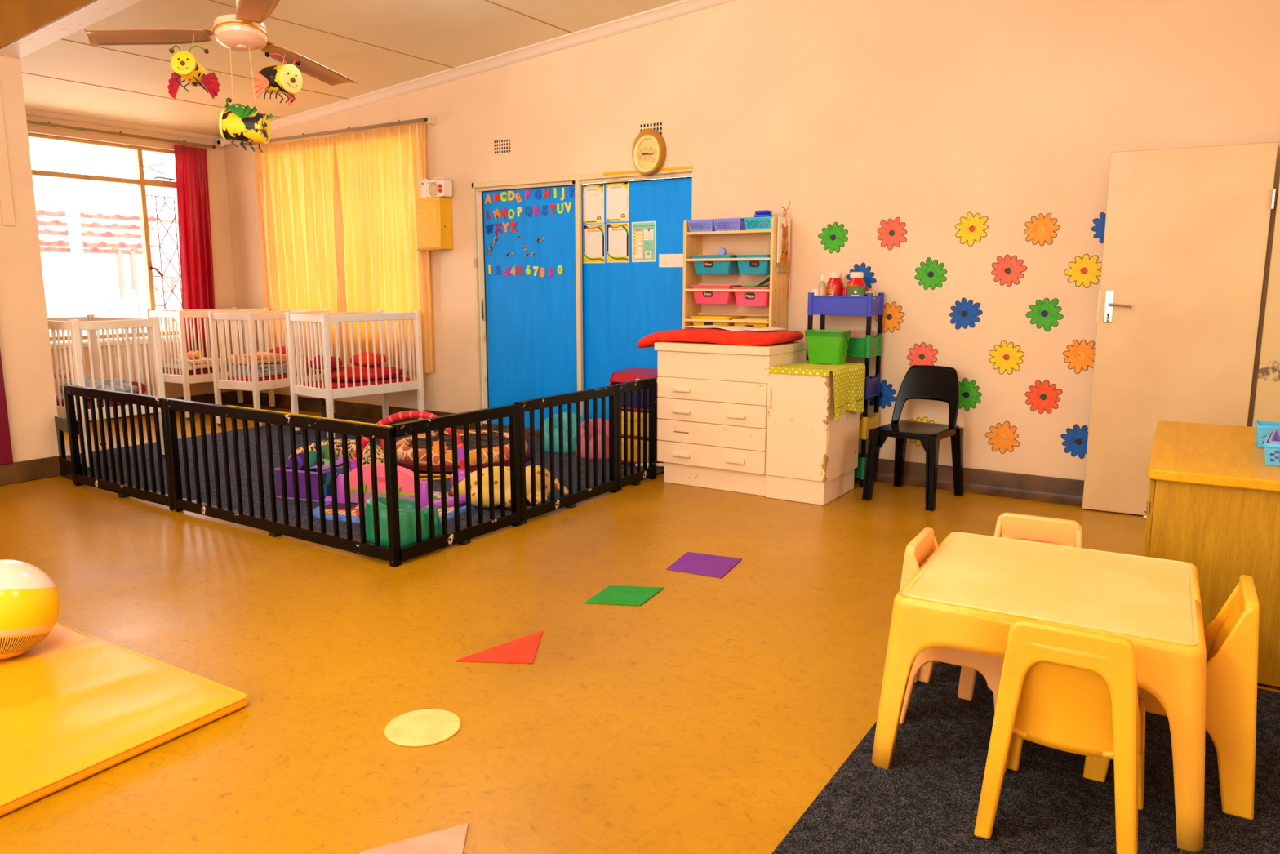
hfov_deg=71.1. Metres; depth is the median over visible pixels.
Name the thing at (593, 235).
paper sheet
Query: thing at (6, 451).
curtain
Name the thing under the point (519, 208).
magnet letter
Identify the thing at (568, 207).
magnet letter
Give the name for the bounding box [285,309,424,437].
crib
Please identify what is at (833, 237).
flower
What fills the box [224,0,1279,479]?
wall
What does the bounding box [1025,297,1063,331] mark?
decal
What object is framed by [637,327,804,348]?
changing pad
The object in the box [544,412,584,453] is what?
seat
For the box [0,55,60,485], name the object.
wall
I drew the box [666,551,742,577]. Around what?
foam shape
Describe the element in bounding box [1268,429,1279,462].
storage basket
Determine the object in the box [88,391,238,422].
baseboard
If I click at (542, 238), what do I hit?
scrap
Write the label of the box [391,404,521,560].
fence panel
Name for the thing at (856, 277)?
jar
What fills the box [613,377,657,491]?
fence panel
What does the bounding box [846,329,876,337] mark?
tub
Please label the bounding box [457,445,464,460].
socket
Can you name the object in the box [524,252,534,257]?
scrap
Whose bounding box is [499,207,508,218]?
magnet letter
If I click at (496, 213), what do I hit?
magnet letter
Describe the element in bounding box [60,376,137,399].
folded blanket
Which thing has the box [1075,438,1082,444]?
flower
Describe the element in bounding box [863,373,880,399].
tray
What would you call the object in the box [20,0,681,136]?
ceiling
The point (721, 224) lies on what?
storage basket
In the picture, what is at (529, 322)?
door
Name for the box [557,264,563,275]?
magnet number
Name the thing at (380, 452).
cushion
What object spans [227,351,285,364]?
folded blanket
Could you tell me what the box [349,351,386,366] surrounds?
pillow
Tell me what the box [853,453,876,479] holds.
tray
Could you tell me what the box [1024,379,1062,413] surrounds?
decal
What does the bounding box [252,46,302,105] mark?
mobile
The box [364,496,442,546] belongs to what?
seat
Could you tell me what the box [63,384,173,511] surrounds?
fence panel
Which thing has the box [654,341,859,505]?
base cabinet
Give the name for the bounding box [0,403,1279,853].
floor
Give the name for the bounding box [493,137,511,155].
air vent
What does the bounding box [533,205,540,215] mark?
magnet letter
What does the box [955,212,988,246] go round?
decal
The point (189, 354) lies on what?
toy
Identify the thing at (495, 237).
scrap
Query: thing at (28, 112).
trim
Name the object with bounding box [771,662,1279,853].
carpet
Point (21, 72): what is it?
trim
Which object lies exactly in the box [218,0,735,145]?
trim
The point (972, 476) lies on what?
baseboard
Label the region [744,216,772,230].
storage basket
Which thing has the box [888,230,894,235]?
flower
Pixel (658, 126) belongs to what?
air vent
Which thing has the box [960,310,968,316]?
flower
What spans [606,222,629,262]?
paper sheet
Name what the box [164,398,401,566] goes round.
fence panel
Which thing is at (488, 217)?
magnet letter
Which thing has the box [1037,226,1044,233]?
flower
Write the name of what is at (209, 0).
trim
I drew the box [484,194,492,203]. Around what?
magnet letter
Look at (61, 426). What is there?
timber infill
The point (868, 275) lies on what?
decal
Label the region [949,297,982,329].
decal
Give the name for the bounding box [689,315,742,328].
storage bin
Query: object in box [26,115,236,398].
wall
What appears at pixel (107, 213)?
window
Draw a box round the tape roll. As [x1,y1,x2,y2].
[865,290,875,298]
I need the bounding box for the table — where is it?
[871,531,1206,851]
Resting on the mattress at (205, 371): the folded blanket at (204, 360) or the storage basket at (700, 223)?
the folded blanket at (204, 360)
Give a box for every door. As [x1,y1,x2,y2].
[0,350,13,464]
[479,184,584,428]
[582,176,692,420]
[1082,142,1278,515]
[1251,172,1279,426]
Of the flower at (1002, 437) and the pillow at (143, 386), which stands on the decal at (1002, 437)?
the flower at (1002, 437)
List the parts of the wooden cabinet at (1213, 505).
door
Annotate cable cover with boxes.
[0,87,15,226]
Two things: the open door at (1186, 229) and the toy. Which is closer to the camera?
the open door at (1186, 229)
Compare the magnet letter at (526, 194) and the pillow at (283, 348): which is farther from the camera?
the pillow at (283, 348)
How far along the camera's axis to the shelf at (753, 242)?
6.34 m
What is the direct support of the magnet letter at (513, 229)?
attached to the door at (529, 322)
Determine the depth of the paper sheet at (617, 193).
7.01 m
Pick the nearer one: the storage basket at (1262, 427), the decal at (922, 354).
the storage basket at (1262, 427)
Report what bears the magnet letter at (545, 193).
attached to the door at (529, 322)
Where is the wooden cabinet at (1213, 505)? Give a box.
[1142,420,1279,687]
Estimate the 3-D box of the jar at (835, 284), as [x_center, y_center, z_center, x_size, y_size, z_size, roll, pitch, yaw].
[1.286,-0.884,5.901,0.112,0.268,0.123,-2,10,-14]
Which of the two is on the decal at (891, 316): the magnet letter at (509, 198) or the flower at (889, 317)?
the flower at (889, 317)
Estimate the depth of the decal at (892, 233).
5.81 m
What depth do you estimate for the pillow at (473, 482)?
5.28 m
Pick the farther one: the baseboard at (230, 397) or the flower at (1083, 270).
the baseboard at (230, 397)
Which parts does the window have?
pane, pane, sill, latch handle, pane, pane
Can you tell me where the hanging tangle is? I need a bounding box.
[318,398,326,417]
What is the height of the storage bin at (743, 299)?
0.130 m
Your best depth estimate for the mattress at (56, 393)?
6.47 m
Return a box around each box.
[274,455,352,502]
[420,178,428,197]
[754,209,773,217]
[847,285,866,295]
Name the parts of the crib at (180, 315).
leg, rail, rail, leg, rail, rail, rail, leg, rail, leg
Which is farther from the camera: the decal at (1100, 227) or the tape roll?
the tape roll
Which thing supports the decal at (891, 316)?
attached to the wall at (858, 115)
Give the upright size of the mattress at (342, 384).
0.075 m
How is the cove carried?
attached to the wall
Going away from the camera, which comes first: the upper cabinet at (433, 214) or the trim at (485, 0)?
the trim at (485, 0)
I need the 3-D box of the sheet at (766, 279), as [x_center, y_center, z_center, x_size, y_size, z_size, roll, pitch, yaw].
[0.822,-1.012,6.169,0.210,0.083,0.120,6,11,32]
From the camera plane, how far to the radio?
7.74 m
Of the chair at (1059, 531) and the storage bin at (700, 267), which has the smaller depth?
the chair at (1059, 531)
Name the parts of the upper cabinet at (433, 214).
embossed panel, door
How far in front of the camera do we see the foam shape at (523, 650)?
3.23 m
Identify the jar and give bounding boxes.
[812,288,818,295]
[826,271,846,295]
[846,271,869,295]
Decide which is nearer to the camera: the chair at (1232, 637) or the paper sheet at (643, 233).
the chair at (1232, 637)
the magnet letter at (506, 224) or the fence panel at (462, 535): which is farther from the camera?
the magnet letter at (506, 224)
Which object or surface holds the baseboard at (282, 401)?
attached to the wall at (858, 115)
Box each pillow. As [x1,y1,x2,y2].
[132,382,146,394]
[269,346,295,354]
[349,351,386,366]
[448,465,568,507]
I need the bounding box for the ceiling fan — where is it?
[84,0,358,85]
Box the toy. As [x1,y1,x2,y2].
[186,350,199,359]
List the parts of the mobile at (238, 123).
lid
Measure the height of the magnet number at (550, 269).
0.084 m
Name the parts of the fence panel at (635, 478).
post, rail, rail, post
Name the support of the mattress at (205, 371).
in the crib at (180, 315)
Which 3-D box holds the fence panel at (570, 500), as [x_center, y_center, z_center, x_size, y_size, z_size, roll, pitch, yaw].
[-0.413,0.139,5.294,0.048,0.683,0.940,6,11,32]
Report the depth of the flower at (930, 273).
5.72 m
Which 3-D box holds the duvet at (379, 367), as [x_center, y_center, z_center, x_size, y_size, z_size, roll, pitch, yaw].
[-2.462,-0.488,7.951,0.481,0.131,0.750,8,12,39]
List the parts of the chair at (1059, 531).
leg, frame, backrest, frame, frame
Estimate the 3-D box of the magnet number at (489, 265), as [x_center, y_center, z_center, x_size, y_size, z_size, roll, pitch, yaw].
[-1.304,-1.371,7.776,0.021,0.079,0.008,6,11,32]
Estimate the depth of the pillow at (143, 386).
6.61 m
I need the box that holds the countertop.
[654,341,807,355]
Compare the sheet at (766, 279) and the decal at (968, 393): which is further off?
the sheet at (766, 279)
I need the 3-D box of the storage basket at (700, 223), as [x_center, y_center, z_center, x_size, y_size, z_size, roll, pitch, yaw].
[0.475,-1.422,6.347,0.203,0.083,0.208,6,11,32]
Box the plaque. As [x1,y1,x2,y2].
[776,200,790,300]
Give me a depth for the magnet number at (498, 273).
7.72 m
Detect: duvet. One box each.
[284,355,308,369]
[323,364,403,381]
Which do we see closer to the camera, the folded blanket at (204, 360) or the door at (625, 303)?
the door at (625, 303)
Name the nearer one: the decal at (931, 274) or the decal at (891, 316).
the decal at (931, 274)
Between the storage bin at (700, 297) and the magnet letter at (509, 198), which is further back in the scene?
the magnet letter at (509, 198)
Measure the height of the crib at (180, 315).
1.060 m
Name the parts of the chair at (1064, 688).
frame, leg, backrest, seat, frame, leg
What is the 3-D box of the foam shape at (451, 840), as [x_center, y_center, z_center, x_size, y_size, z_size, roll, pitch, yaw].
[-0.564,1.010,2.054,0.302,0.006,0.312,-1,9,-4]
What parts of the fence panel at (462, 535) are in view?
rail, rail, post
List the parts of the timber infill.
post, rail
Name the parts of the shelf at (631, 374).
shelf rail, shelf rail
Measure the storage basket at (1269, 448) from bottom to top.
0.078 m
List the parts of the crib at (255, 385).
leg, rail, rail, rail, leg, rail, rail, rail, leg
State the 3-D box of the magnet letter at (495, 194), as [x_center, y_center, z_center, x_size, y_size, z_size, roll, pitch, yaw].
[-1.217,-1.952,7.625,0.056,0.079,0.008,6,11,32]
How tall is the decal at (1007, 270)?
0.196 m
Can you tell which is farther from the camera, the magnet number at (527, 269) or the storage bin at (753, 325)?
the magnet number at (527, 269)
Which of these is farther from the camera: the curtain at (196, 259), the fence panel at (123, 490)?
the curtain at (196, 259)
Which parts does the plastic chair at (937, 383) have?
leg, leg, seat, backrest, leg, leg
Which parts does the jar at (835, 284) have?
lid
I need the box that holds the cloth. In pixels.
[768,360,865,421]
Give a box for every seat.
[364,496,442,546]
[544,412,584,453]
[575,417,608,460]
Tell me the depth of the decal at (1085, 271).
5.24 m
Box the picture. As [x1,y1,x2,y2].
[779,223,789,268]
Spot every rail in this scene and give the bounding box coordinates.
[26,120,215,148]
[240,117,427,146]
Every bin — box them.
[611,382,648,408]
[621,408,648,436]
[621,435,648,462]
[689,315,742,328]
[690,247,738,274]
[690,284,742,303]
[731,317,768,327]
[732,286,769,306]
[734,253,770,275]
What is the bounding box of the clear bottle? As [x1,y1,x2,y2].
[817,274,826,295]
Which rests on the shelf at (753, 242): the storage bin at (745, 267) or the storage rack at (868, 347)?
the storage bin at (745, 267)
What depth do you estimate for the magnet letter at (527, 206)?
7.46 m
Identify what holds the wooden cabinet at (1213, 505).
on the floor
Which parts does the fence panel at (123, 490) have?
post, rail, rail, post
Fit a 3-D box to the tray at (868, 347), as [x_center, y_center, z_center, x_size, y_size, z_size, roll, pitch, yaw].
[1.347,-0.545,5.911,0.430,0.146,0.255,6,11,32]
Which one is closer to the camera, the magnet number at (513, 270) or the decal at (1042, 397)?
the decal at (1042, 397)
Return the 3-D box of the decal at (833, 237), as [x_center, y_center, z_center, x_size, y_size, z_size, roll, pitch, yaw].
[1.298,-1.274,6.031,0.214,0.209,0.002,6,11,32]
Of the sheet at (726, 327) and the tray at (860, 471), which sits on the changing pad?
the sheet at (726, 327)
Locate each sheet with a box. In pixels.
[582,184,604,223]
[582,223,604,262]
[605,181,628,222]
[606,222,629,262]
[631,221,656,262]
[658,253,683,266]
[681,324,786,331]
[742,274,769,285]
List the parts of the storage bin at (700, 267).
round cap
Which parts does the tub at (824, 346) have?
bail handle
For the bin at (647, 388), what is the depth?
6.42 m
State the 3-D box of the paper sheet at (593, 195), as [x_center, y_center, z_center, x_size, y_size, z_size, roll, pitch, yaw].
[-0.373,-1.775,7.133,0.212,0.305,0.002,6,11,32]
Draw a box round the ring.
[288,451,316,471]
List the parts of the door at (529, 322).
pull plate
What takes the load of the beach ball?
on the mat at (77, 705)
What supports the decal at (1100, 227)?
attached to the wall at (858, 115)
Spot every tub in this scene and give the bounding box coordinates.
[803,328,853,364]
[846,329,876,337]
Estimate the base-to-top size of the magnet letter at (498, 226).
0.079 m
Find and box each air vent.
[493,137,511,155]
[639,120,663,137]
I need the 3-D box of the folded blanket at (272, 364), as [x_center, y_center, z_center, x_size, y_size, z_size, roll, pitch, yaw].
[-3.548,-0.544,8.368,0.385,0.112,0.343,4,10,22]
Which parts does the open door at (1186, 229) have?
handle plate, lever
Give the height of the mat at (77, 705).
0.053 m
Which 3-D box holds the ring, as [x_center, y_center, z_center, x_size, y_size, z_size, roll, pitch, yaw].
[-2.070,0.220,5.535,0.165,0.140,0.125,2,9,13]
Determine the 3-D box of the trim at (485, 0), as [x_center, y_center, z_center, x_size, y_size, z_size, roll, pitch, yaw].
[-2.885,-2.422,3.225,0.012,0.004,8.880,6,11,32]
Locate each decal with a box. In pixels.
[817,222,848,253]
[845,262,876,290]
[868,379,896,408]
[875,302,904,333]
[877,217,906,250]
[906,342,937,366]
[909,416,933,446]
[914,257,946,289]
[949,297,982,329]
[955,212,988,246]
[958,377,982,411]
[985,421,1019,453]
[988,339,1024,374]
[991,254,1026,286]
[1023,213,1060,245]
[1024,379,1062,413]
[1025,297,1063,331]
[1060,424,1088,458]
[1062,339,1094,373]
[1063,253,1102,288]
[1091,212,1106,243]
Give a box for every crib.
[47,314,165,471]
[145,306,275,420]
[208,308,334,428]
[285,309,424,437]
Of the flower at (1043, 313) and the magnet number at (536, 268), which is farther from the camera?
the magnet number at (536, 268)
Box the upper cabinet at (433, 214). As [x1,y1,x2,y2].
[415,196,453,250]
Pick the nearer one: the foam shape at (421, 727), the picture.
the foam shape at (421, 727)
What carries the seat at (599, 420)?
on the carpet at (311, 433)
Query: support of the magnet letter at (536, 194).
attached to the door at (529, 322)
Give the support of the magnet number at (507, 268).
attached to the door at (529, 322)
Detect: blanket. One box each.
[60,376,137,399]
[165,356,223,369]
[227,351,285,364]
[231,362,287,377]
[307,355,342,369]
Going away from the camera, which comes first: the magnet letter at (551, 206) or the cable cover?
the cable cover
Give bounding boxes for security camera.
[216,137,230,146]
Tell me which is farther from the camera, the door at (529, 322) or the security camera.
the security camera
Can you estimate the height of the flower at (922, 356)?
0.039 m
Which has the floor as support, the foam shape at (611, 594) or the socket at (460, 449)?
the foam shape at (611, 594)
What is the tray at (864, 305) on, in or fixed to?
on the storage rack at (868, 347)
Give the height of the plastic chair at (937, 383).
0.807 m
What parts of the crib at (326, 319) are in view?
leg, rail, rail, leg, rail, rail, rail, leg, rail, leg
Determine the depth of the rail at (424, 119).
8.29 m
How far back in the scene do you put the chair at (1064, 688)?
2.06 m
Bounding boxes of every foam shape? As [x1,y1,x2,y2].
[359,822,468,853]
[384,708,461,746]
[455,630,542,663]
[585,585,663,605]
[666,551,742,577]
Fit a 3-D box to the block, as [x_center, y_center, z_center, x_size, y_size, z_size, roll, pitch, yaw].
[-1.815,-2.670,7.790,0.045,0.070,0.080,6,11,32]
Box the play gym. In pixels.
[312,410,476,523]
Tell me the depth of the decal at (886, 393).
5.98 m
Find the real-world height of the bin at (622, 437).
0.165 m
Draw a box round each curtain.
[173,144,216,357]
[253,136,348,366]
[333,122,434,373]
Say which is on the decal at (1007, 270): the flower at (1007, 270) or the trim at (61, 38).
the flower at (1007, 270)
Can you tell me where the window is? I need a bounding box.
[27,133,182,349]
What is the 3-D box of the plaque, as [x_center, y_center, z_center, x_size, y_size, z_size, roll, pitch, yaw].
[0.979,-1.198,6.090,0.025,0.672,0.191,6,11,32]
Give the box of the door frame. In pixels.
[471,164,692,439]
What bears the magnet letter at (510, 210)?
attached to the door at (529, 322)
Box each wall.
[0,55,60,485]
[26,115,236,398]
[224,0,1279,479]
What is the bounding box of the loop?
[419,473,451,480]
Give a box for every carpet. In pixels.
[66,414,664,561]
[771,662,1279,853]
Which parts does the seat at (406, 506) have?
post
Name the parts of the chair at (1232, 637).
leg, frame, backrest, frame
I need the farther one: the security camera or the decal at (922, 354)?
the security camera
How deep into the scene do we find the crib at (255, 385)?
8.18 m
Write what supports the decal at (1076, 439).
attached to the wall at (858, 115)
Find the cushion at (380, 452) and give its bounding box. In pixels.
[288,439,384,466]
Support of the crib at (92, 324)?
on the carpet at (311, 433)
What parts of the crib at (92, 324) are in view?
rail, rail, rail, leg, leg, rail, rail, rail, leg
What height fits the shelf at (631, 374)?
0.680 m
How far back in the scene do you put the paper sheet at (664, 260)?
6.82 m
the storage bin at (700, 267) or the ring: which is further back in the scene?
the storage bin at (700, 267)
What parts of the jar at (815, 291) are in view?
lid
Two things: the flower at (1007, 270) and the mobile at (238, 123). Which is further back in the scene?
the flower at (1007, 270)
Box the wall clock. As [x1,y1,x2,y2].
[631,128,666,176]
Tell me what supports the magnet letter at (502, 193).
attached to the door at (529, 322)
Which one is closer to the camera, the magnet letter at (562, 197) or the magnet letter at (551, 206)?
the magnet letter at (562, 197)
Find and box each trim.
[21,71,284,118]
[25,108,219,141]
[61,38,347,98]
[208,0,454,67]
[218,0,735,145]
[484,0,572,33]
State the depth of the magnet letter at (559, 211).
7.28 m
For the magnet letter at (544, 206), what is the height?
0.081 m
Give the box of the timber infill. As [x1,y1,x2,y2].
[54,415,87,480]
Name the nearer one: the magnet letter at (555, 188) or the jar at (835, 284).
the jar at (835, 284)
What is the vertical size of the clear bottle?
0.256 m
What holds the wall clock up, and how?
attached to the wall at (858, 115)
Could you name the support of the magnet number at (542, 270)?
attached to the door at (529, 322)
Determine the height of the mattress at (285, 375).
0.075 m
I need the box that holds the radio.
[426,177,452,197]
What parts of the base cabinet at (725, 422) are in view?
handle, handle, handle, drawer, drawer, drawer, drawer, handle, handle, handle, door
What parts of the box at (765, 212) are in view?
lid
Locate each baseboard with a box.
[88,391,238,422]
[242,390,475,430]
[876,457,1084,496]
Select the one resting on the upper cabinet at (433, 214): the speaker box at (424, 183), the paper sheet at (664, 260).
the speaker box at (424, 183)
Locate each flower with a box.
[830,234,835,240]
[886,314,892,319]
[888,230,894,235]
[919,353,924,359]
[927,271,933,277]
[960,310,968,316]
[962,391,968,398]
[968,225,975,231]
[999,434,1005,440]
[1003,354,1009,359]
[1004,266,1011,274]
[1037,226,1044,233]
[1040,310,1048,316]
[1040,393,1047,399]
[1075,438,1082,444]
[1076,352,1084,359]
[1080,266,1088,274]
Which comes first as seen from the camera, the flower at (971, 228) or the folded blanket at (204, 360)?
the flower at (971, 228)
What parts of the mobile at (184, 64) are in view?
lid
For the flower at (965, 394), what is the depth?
5.70 m
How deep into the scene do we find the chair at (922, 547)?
2.65 m
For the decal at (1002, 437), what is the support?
attached to the wall at (858, 115)
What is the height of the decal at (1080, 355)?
0.206 m
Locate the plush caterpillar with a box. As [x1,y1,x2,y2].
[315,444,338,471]
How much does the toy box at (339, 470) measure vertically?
0.235 m
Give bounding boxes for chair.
[862,364,964,511]
[898,527,1004,724]
[957,512,1082,700]
[973,618,1145,853]
[1083,574,1259,819]
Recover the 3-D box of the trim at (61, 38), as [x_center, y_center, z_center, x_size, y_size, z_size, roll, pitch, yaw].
[-5.054,-2.436,4.639,0.012,0.004,8.880,6,11,32]
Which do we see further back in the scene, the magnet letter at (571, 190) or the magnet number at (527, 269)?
the magnet number at (527, 269)
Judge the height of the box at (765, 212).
0.046 m
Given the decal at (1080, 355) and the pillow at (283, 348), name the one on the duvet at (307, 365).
the pillow at (283, 348)
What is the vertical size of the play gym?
0.538 m
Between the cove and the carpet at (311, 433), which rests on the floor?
the carpet at (311, 433)
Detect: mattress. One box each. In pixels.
[55,392,128,408]
[163,362,233,375]
[225,368,320,382]
[303,376,410,388]
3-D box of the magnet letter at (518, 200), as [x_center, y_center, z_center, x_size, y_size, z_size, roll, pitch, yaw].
[-1.016,-1.916,7.499,0.080,0.092,0.008,6,11,32]
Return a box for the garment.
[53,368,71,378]
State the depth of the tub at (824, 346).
5.60 m
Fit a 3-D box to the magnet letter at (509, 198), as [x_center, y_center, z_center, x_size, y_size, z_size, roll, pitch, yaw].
[-1.080,-1.946,7.537,0.070,0.079,0.008,6,11,32]
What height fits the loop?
0.018 m
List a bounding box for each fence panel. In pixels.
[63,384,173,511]
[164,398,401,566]
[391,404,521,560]
[514,385,617,524]
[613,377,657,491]
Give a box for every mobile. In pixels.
[167,35,219,99]
[218,47,273,152]
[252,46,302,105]
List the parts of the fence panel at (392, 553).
post, rail, rail, post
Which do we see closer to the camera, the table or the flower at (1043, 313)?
the table
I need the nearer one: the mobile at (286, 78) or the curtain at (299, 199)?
the mobile at (286, 78)
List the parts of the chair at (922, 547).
frame, backrest, frame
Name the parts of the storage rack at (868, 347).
post, post, post, post, post, post, post, post, post, post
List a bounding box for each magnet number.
[488,264,491,273]
[495,265,500,275]
[504,266,510,275]
[510,266,515,275]
[517,265,522,275]
[525,264,530,275]
[533,266,538,275]
[539,266,545,277]
[547,266,553,277]
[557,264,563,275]
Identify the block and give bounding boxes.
[426,115,436,124]
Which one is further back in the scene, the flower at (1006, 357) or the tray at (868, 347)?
the tray at (868, 347)
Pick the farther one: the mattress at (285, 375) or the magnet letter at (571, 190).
the mattress at (285, 375)
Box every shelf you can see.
[608,367,664,467]
[682,216,787,330]
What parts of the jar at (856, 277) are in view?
lid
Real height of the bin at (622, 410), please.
0.170 m
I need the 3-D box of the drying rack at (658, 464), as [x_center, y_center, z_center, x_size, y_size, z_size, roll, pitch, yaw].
[0.069,0.005,6.140,0.262,0.680,0.074,6,11,32]
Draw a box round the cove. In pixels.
[853,472,1083,506]
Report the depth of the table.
2.38 m
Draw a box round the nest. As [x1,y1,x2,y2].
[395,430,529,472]
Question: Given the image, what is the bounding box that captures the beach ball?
[0,559,60,659]
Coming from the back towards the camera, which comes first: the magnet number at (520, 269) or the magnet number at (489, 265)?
the magnet number at (489, 265)
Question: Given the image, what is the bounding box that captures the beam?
[0,0,142,58]
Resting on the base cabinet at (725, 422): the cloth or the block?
the cloth
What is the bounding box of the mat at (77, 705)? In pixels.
[0,622,247,816]
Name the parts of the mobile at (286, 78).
lid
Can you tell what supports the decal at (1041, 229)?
attached to the wall at (858, 115)
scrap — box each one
[485,232,499,255]
[523,244,527,252]
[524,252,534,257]
[536,235,545,243]
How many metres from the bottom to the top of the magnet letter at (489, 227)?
0.080 m
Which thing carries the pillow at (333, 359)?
on the duvet at (379, 367)
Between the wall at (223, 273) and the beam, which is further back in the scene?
the wall at (223, 273)
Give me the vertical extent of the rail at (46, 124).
0.046 m
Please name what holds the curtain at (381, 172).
hanging from the rail at (424, 119)
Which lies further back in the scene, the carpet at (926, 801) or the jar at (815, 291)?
the jar at (815, 291)
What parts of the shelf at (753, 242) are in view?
panel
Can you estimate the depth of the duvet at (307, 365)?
8.65 m
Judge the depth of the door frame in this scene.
7.32 m
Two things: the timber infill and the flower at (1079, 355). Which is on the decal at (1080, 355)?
the flower at (1079, 355)
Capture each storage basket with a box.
[688,218,715,231]
[713,217,746,231]
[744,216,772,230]
[1253,420,1279,448]
[1263,431,1279,466]
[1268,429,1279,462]
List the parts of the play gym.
post, piano panel, post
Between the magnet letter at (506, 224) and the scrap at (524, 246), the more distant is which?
the magnet letter at (506, 224)
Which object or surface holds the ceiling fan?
hanging from the ceiling
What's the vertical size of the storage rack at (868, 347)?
1.256 m
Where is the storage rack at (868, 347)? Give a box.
[806,292,884,487]
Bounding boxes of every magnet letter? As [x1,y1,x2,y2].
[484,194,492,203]
[485,209,491,219]
[485,224,493,233]
[493,192,499,202]
[493,208,500,219]
[493,222,502,232]
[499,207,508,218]
[500,191,506,201]
[502,222,510,231]
[507,191,515,200]
[507,208,515,218]
[510,222,517,231]
[514,192,522,204]
[517,206,522,216]
[524,190,529,199]
[524,205,531,217]
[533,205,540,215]
[534,189,541,199]
[542,188,550,198]
[542,204,546,214]
[548,204,555,213]
[554,187,556,197]
[556,203,564,213]
[560,187,564,200]
[564,202,572,213]
[568,186,574,197]
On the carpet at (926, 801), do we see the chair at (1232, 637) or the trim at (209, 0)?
the chair at (1232, 637)
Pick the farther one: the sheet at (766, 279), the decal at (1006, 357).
the sheet at (766, 279)
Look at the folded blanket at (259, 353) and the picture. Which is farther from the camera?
the folded blanket at (259, 353)
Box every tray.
[806,333,882,358]
[807,292,884,316]
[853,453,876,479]
[858,412,879,439]
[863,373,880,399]
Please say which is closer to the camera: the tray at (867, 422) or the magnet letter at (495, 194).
the tray at (867, 422)
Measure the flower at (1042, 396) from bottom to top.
0.039 m
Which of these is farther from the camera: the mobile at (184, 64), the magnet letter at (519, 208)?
the magnet letter at (519, 208)
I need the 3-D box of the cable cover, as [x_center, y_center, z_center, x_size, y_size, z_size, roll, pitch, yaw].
[-4.100,-2.055,5.705,0.007,1.514,0.070,6,11,32]
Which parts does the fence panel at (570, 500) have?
post, rail, rail, post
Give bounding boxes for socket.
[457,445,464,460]

